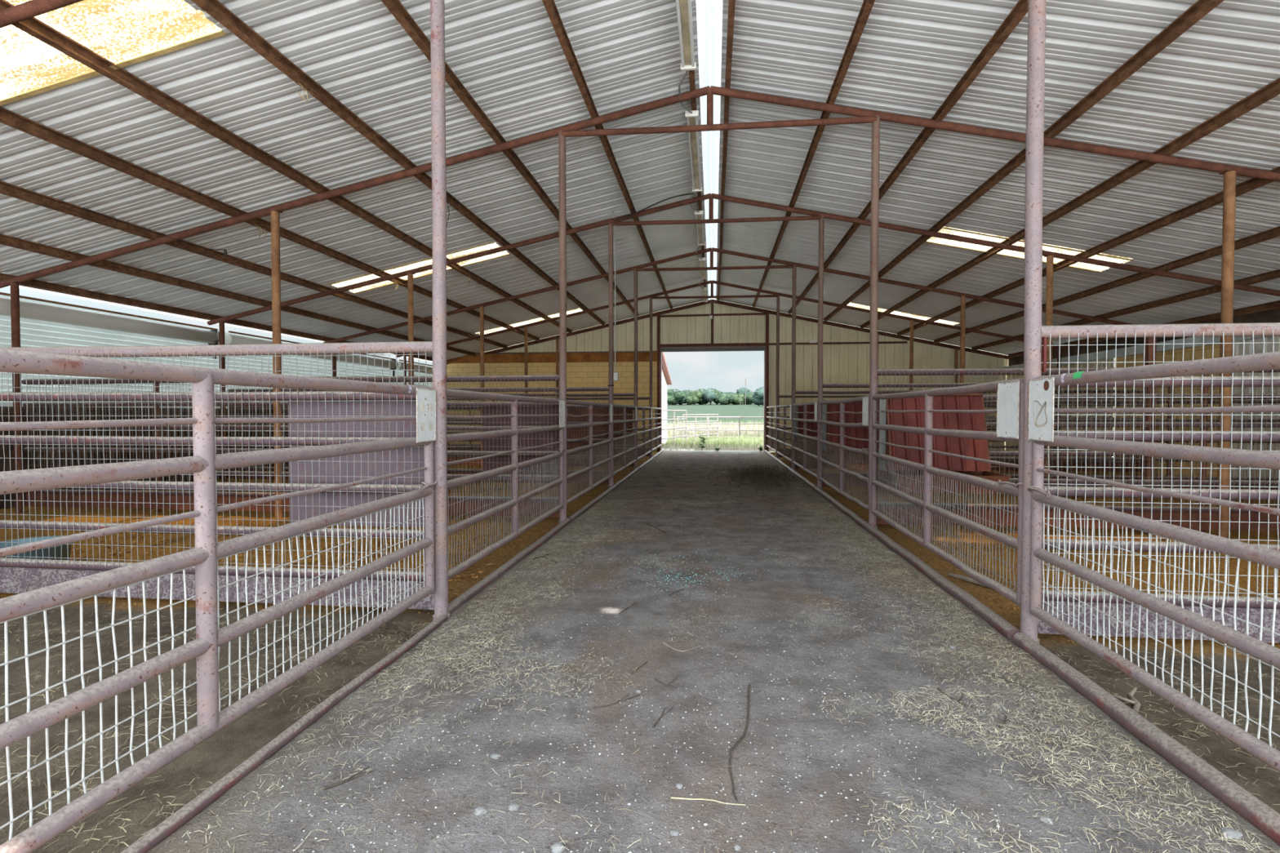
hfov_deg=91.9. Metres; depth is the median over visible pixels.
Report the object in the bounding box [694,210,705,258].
fluorescent fixture
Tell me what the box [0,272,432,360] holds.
roof purlin
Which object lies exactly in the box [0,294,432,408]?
wall
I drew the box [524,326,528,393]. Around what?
column
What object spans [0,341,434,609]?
fence
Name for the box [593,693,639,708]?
twig
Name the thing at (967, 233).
skylight panel
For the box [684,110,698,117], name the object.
socket
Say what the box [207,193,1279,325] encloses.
roof truss
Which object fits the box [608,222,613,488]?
post
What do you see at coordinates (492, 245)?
skylight panel
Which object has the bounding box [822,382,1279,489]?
wall
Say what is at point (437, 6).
post
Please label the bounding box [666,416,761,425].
panel
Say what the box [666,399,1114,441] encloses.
ground
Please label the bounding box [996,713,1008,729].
twig
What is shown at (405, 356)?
column
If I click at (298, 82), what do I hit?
scrap
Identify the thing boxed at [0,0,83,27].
roof truss
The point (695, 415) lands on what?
panel
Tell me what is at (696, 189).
socket
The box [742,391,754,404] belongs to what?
tree
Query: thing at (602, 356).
steel beam
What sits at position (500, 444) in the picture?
panel
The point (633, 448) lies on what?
gate
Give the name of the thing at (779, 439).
gate
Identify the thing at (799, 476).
pipe
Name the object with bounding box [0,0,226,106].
skylight panel
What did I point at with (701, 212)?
socket
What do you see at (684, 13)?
fluorescent fixture
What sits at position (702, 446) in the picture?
weed
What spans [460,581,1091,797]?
hay
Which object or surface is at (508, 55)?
ceiling
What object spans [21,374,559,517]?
fence
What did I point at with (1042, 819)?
stone
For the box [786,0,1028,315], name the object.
roof purlin
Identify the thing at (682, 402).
tree
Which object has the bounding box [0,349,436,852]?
gate
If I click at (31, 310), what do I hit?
cover
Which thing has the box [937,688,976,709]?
twig
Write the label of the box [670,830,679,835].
stone
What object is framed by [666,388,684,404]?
tree
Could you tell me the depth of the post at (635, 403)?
14.94 m
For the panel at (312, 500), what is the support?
attached to the fence at (17, 575)
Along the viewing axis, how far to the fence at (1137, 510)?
6.99 m
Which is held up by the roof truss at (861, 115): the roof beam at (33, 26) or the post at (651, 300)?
the roof beam at (33, 26)
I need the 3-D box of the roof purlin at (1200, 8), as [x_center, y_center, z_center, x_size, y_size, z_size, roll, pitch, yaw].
[4.936,-3.378,9.381,0.069,0.117,24.340,0,1,7]
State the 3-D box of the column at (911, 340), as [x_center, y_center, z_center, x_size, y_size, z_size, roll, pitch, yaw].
[7.776,-1.003,17.750,0.140,4.092,0.100,0,1,7]
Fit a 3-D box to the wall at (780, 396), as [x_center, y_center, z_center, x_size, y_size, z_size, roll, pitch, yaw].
[7.875,0.023,17.786,7.645,1.878,0.125,0,1,7]
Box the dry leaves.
[8,532,497,603]
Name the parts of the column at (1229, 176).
cap plate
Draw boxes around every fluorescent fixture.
[675,0,696,113]
[684,110,702,212]
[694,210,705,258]
[698,257,706,288]
[702,287,707,302]
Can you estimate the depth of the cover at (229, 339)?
16.02 m
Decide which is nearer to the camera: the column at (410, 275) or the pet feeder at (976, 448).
the pet feeder at (976, 448)
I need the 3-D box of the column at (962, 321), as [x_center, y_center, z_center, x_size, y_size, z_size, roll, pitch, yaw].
[7.345,-0.922,14.117,0.140,4.092,0.100,0,1,7]
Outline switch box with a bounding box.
[612,211,618,381]
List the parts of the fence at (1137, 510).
rail, rail, rail, plate, rail, rail, rail, post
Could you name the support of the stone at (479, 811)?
on the floor
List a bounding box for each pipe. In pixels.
[120,613,447,852]
[448,518,570,614]
[568,484,616,520]
[613,466,639,486]
[639,456,653,468]
[653,449,663,457]
[764,449,775,458]
[773,457,790,469]
[788,467,817,488]
[813,486,868,528]
[863,523,1020,640]
[1013,632,1279,845]
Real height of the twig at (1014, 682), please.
0.023 m
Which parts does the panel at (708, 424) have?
rail, rail, rail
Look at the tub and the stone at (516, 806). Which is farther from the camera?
the tub
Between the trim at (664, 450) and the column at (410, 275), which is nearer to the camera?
the column at (410, 275)
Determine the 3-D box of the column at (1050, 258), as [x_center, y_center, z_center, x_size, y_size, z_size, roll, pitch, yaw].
[6.914,-0.841,10.483,0.140,4.092,0.100,0,1,7]
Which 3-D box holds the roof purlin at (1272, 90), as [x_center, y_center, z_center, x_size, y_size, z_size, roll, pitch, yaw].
[6.138,-3.118,9.245,0.068,0.117,24.340,0,1,7]
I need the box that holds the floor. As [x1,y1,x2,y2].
[0,450,1279,852]
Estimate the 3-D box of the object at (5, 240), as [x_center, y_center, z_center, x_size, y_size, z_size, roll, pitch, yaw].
[-7.495,-2.382,10.878,0.071,0.117,24.340,0,1,7]
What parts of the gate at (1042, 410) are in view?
latch rod, latch plate, rail, rail, rail, rail, rail, rod, rod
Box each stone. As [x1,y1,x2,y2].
[474,806,487,815]
[490,753,501,759]
[507,803,519,811]
[551,842,564,852]
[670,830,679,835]
[675,782,683,789]
[733,844,741,851]
[1040,816,1053,823]
[1218,827,1243,839]
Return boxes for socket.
[680,62,696,71]
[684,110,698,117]
[692,186,702,191]
[694,210,703,214]
[698,257,706,260]
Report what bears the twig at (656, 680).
on the floor
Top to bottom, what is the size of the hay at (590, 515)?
0.048 m
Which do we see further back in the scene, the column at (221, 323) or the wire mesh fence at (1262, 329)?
the column at (221, 323)
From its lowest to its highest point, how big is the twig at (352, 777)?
0.021 m
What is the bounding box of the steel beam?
[446,351,658,363]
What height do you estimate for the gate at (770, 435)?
1.402 m
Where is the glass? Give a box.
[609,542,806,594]
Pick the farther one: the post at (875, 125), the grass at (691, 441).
the grass at (691, 441)
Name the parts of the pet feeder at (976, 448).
hanger plate, panel, ribbed panel, panel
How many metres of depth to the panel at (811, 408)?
14.14 m
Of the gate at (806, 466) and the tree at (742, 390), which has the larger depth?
the tree at (742, 390)
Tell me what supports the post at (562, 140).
on the floor
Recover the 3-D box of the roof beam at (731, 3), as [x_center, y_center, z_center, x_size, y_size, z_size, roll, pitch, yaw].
[1.332,-4.160,9.791,0.072,0.117,24.340,0,1,7]
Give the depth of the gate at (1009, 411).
4.77 m
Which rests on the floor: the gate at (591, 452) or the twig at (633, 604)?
the twig at (633, 604)
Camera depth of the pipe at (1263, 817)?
2.45 m
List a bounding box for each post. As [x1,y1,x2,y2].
[430,0,449,621]
[558,130,566,524]
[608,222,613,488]
[633,268,637,470]
[648,296,652,458]
[775,294,779,459]
[791,264,796,471]
[817,215,824,489]
[868,115,879,528]
[1020,0,1046,644]
[1140,337,1156,533]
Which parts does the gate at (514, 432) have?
rod, rod, rail, rail, rail, rail, rail, rod, rod, latch plate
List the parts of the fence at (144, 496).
post, rail, rail, rail, rail, plate, rail, rail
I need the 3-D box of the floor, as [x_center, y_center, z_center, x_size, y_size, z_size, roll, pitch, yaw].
[1.078,1.166,9.971,20.400,0.077,24.400,0,1,7]
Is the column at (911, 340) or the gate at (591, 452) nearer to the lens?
the gate at (591, 452)
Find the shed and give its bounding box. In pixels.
[662,351,671,444]
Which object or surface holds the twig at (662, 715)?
on the floor
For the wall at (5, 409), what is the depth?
10.46 m
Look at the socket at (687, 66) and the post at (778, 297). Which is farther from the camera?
the post at (778, 297)
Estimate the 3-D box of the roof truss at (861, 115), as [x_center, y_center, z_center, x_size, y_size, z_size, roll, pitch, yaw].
[0.842,-2.997,7.462,19.818,2.192,0.100,0,1,7]
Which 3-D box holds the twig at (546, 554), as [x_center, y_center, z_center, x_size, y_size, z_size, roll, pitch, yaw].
[-0.894,1.234,5.756,0.192,0.021,0.393,0,1,-19]
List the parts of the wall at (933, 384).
rail, rail, rail, plate, rail, rail, rail, post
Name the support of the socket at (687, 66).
attached to the fluorescent fixture at (684, 13)
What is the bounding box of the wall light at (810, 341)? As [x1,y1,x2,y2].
[808,340,817,342]
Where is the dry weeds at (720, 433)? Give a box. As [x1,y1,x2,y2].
[666,420,763,439]
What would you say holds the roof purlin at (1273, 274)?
on the roof truss at (814, 215)
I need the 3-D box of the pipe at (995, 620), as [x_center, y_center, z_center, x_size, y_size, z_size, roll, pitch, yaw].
[2.478,1.226,5.525,0.098,0.095,3.601,0,1,7]
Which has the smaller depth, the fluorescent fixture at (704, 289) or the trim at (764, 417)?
the fluorescent fixture at (704, 289)
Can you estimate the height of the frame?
5.460 m
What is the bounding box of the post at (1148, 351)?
[1140,337,1156,533]
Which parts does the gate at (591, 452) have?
rod, rod, rail, rail, rail, rail, rail, rod, rod, latch plate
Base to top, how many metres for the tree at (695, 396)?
5.507 m
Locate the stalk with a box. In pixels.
[671,796,746,805]
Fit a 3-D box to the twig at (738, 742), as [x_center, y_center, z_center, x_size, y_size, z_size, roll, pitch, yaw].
[0.424,1.296,2.625,0.060,0.025,0.925,0,1,14]
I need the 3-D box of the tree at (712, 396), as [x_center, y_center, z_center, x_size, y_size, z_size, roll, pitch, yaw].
[25.800,-10.892,226.275,7.783,6.498,7.302,0,1,7]
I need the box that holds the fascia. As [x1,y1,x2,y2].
[1002,336,1272,368]
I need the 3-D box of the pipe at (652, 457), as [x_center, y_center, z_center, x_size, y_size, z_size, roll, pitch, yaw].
[0.183,0.980,16.852,0.080,0.079,3.601,0,1,7]
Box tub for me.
[0,535,73,559]
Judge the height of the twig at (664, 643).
0.015 m
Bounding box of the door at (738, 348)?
[661,346,764,351]
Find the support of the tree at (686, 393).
on the ground at (729, 410)
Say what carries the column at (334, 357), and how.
on the floor
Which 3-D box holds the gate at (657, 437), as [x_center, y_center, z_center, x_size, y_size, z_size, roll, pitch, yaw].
[0.550,0.052,20.447,0.104,1.360,3.557,0,1,7]
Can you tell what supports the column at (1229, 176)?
on the floor
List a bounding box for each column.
[6,281,24,513]
[216,320,226,482]
[267,209,283,519]
[332,342,337,376]
[403,355,407,384]
[405,272,415,385]
[480,305,484,468]
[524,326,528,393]
[908,320,913,390]
[959,295,967,382]
[1044,254,1056,485]
[1055,347,1061,450]
[1216,168,1240,538]
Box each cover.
[0,292,219,368]
[224,330,398,376]
[397,360,432,373]
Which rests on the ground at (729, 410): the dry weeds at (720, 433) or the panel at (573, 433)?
the dry weeds at (720, 433)
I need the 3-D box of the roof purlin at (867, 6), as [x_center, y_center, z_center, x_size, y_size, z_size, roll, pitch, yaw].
[2.534,-3.900,9.655,0.069,0.117,24.340,0,1,7]
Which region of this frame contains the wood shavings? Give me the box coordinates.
[0,502,1279,647]
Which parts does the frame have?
wall post, jamb post, king post, jamb post, wall post, wall post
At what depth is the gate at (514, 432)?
5.62 m
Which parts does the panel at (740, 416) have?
rail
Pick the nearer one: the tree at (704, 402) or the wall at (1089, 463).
the wall at (1089, 463)
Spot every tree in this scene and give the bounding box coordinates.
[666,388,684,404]
[677,390,687,404]
[683,389,693,404]
[684,391,702,404]
[694,388,709,404]
[702,387,718,404]
[711,390,723,404]
[715,391,733,404]
[731,393,745,404]
[735,387,753,395]
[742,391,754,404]
[752,386,764,406]
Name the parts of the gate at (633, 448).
rail, rail, rail, rail, rail, latch plate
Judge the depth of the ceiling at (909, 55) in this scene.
7.77 m
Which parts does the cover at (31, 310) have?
pull cord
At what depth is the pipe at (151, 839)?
2.42 m
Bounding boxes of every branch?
[948,573,1015,592]
[1113,687,1140,712]
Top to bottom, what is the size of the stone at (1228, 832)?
0.031 m
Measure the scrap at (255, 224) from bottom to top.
0.183 m
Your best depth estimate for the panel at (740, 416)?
37.98 m
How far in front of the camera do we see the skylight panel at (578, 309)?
19.35 m
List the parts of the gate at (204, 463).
rod, rod, rail, rail, rail, rail, rail, rod, rod, latch plate, latch rod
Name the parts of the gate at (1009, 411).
rod, rod, rail, rail, rail, rail, rail, rod, rod, latch plate, latch rod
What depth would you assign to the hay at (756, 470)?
12.56 m
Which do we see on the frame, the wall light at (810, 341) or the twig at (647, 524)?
the wall light at (810, 341)
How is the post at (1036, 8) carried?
on the floor
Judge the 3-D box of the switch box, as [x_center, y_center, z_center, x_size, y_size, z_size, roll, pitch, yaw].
[-0.449,-2.377,11.309,0.106,3.077,0.065,0,1,7]
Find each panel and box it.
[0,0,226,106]
[288,400,450,527]
[327,241,510,293]
[474,307,582,334]
[482,405,559,474]
[558,408,608,454]
[607,408,633,444]
[662,409,686,448]
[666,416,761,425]
[677,416,740,437]
[682,413,718,441]
[738,416,764,437]
[847,302,959,325]
[925,226,1133,272]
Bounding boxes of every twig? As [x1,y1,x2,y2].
[324,766,374,790]
[533,554,557,563]
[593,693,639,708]
[618,601,639,613]
[631,662,647,674]
[647,524,666,533]
[653,676,677,688]
[653,706,674,727]
[662,641,701,652]
[728,684,750,800]
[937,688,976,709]
[975,669,1045,694]
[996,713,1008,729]
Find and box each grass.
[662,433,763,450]
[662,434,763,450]
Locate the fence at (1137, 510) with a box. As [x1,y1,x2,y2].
[876,367,1279,533]
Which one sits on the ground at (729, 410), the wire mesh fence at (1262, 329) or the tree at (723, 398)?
the tree at (723, 398)
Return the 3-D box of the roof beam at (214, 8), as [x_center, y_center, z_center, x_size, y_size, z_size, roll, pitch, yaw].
[-2.688,-3.399,10.285,0.069,0.117,24.340,0,1,7]
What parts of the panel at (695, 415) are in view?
rail, rail, rail, rail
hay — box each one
[0,607,1279,852]
[164,499,1279,852]
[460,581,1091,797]
[589,456,847,520]
[708,462,817,502]
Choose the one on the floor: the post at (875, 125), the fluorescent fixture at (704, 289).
the post at (875, 125)
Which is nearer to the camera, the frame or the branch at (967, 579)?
the branch at (967, 579)
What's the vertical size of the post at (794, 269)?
4.891 m
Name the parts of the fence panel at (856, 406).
hanger plate, panel, ribbed panel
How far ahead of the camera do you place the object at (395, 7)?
7.05 m
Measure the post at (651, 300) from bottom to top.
4.913 m
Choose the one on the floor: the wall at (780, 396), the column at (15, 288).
the column at (15, 288)
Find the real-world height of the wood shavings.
0.060 m
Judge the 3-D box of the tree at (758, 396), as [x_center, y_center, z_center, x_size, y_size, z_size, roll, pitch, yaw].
[39.375,-9.393,196.903,7.654,6.599,6.536,0,1,7]
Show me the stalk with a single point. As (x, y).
(672, 797)
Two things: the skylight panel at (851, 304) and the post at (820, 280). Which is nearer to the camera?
the post at (820, 280)
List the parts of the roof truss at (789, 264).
king post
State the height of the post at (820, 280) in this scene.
4.891 m
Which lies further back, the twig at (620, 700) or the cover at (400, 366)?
the cover at (400, 366)
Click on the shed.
(666, 380)
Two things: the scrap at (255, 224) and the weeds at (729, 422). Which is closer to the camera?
the scrap at (255, 224)
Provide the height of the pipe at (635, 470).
0.078 m
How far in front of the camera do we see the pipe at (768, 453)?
19.79 m
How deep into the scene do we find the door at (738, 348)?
22.12 m
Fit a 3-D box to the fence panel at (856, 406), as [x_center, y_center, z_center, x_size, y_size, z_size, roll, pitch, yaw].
[3.716,0.088,10.455,1.220,1.076,0.690,0,1,7]
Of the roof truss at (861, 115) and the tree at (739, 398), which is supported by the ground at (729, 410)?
the tree at (739, 398)
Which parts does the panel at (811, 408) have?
hanger plate, panel, ribbed panel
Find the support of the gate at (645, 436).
attached to the post at (635, 403)
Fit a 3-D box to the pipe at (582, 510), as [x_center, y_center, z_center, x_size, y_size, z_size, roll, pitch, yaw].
[-0.680,1.141,9.585,0.080,0.077,3.601,0,1,7]
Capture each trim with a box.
[660,346,765,450]
[663,449,764,451]
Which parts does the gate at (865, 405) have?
rod, rod, rail, rail, rail, rail, rail, rod, rod, latch plate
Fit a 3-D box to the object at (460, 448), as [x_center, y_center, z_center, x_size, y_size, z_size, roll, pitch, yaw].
[-3.497,0.013,19.134,7.650,1.838,0.125,0,1,7]
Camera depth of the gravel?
2.52 m
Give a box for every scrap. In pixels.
[254,224,266,238]
[297,82,313,102]
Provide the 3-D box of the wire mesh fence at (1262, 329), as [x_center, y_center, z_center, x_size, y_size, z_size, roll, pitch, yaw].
[6.152,0.349,3.250,7.645,1.877,0.136,0,1,7]
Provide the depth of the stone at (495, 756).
2.43 m
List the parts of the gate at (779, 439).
rail, rail, rail, rail, rail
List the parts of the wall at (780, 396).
plate, rail, rail, rail, rail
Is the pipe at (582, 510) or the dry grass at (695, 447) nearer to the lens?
the pipe at (582, 510)
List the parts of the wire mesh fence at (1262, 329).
plate, rail, rail, rail, rail, rail, rail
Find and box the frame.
[446,299,1010,452]
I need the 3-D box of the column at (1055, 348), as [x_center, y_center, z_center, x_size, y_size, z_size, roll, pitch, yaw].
[11.688,-0.574,17.296,0.140,3.254,0.100,0,1,7]
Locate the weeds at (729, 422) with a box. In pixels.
[666,418,763,438]
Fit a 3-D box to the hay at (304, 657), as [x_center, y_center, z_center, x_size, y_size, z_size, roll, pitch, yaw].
[0.279,1.344,2.359,10.134,0.055,3.165,0,1,7]
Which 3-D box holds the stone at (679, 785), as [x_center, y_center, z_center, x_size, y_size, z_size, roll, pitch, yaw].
[0.144,1.305,2.249,0.025,0.014,0.026,1,1,29]
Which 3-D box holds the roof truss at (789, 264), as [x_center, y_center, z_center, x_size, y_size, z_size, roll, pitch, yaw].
[1.704,-3.159,14.729,19.818,2.192,0.100,0,1,7]
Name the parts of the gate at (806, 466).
rail, rail, rail, rail, rail, latch plate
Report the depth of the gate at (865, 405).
8.93 m
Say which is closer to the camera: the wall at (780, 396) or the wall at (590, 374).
the wall at (780, 396)
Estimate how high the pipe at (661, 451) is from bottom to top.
0.075 m
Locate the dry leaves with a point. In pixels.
(148, 534)
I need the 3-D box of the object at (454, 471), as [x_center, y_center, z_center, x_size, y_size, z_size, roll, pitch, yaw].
[-4.359,0.175,11.867,7.650,1.838,0.125,0,1,7]
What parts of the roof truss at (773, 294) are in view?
king post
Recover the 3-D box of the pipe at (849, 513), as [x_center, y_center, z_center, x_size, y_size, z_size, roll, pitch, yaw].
[2.908,1.144,9.159,0.096,0.094,3.602,0,1,7]
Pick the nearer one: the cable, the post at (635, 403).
the cable
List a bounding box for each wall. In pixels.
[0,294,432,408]
[0,406,288,509]
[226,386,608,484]
[446,361,657,451]
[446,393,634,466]
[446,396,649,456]
[499,302,1008,452]
[778,394,1057,457]
[795,389,1142,471]
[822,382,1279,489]
[1005,307,1279,477]
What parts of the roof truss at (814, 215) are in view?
king post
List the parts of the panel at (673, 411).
rail, rail, rail, rail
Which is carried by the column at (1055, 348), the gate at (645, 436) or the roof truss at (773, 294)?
the roof truss at (773, 294)
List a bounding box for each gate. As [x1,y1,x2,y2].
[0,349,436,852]
[431,388,565,580]
[566,399,613,505]
[613,404,637,475]
[637,405,652,460]
[652,407,662,450]
[766,405,776,451]
[776,404,791,462]
[791,400,817,478]
[817,395,869,510]
[871,377,1023,606]
[1027,351,1279,772]
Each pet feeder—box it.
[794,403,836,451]
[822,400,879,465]
[878,393,1011,493]
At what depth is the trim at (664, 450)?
21.95 m
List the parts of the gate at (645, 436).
rail, rail, rail, rail, rail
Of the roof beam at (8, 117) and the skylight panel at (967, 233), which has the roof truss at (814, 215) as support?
the roof beam at (8, 117)
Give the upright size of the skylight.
0.064 m
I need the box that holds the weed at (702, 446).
[697,434,708,449]
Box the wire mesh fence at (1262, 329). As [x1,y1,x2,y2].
[1037,322,1279,643]
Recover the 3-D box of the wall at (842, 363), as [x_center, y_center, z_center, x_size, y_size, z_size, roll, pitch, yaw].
[2.523,-1.727,22.096,20.200,5.584,0.045,0,1,7]
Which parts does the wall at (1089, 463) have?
rail, rail, plate, rail, rail, rail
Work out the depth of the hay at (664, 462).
10.69 m
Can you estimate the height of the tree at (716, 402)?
5.918 m
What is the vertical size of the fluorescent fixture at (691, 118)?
0.081 m
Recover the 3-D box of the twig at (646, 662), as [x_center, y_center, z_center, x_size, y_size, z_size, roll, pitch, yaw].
[-0.003,1.286,3.297,0.009,0.013,0.168,1,1,30]
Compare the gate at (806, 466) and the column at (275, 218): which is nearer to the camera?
the column at (275, 218)
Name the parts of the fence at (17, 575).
rail, rail, rail, rail, rail, plate, rail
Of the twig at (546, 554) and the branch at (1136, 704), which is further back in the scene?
the twig at (546, 554)
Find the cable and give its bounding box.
[613,192,693,220]
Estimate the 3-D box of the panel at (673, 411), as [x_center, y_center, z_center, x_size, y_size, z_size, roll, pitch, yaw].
[1.507,0.261,27.279,0.067,1.978,4.264,0,1,19]
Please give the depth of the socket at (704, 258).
15.41 m
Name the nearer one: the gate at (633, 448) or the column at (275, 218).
the column at (275, 218)
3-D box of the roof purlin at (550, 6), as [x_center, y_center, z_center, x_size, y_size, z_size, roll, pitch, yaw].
[-0.286,-3.907,9.989,0.072,0.117,24.340,0,1,7]
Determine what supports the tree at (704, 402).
on the ground at (729, 410)
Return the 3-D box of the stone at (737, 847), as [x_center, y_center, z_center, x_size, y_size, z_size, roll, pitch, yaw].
[0.303,1.314,1.931,0.026,0.016,0.022,-1,2,-34]
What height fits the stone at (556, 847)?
0.026 m
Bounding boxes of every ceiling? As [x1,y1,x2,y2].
[0,0,708,362]
[715,0,1279,355]
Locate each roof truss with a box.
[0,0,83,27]
[0,85,1279,288]
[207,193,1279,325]
[323,247,1136,342]
[396,280,1071,357]
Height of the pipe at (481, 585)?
0.075 m
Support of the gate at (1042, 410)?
attached to the post at (1036, 8)
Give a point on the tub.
(64, 547)
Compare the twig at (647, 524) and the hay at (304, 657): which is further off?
the twig at (647, 524)
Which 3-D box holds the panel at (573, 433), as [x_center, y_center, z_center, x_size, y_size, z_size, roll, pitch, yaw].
[-1.074,0.065,11.757,1.000,0.915,0.432,0,1,7]
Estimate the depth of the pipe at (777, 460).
16.15 m
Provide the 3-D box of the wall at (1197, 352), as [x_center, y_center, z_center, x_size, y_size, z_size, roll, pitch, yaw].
[11.021,-0.377,8.783,0.180,3.480,24.450,0,1,7]
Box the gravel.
[185,513,1266,852]
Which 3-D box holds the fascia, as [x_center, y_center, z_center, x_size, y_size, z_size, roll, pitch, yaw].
[10.839,-1.636,8.751,0.140,0.200,24.400,0,1,7]
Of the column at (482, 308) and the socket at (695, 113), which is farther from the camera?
the column at (482, 308)
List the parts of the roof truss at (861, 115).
king post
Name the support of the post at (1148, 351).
on the floor

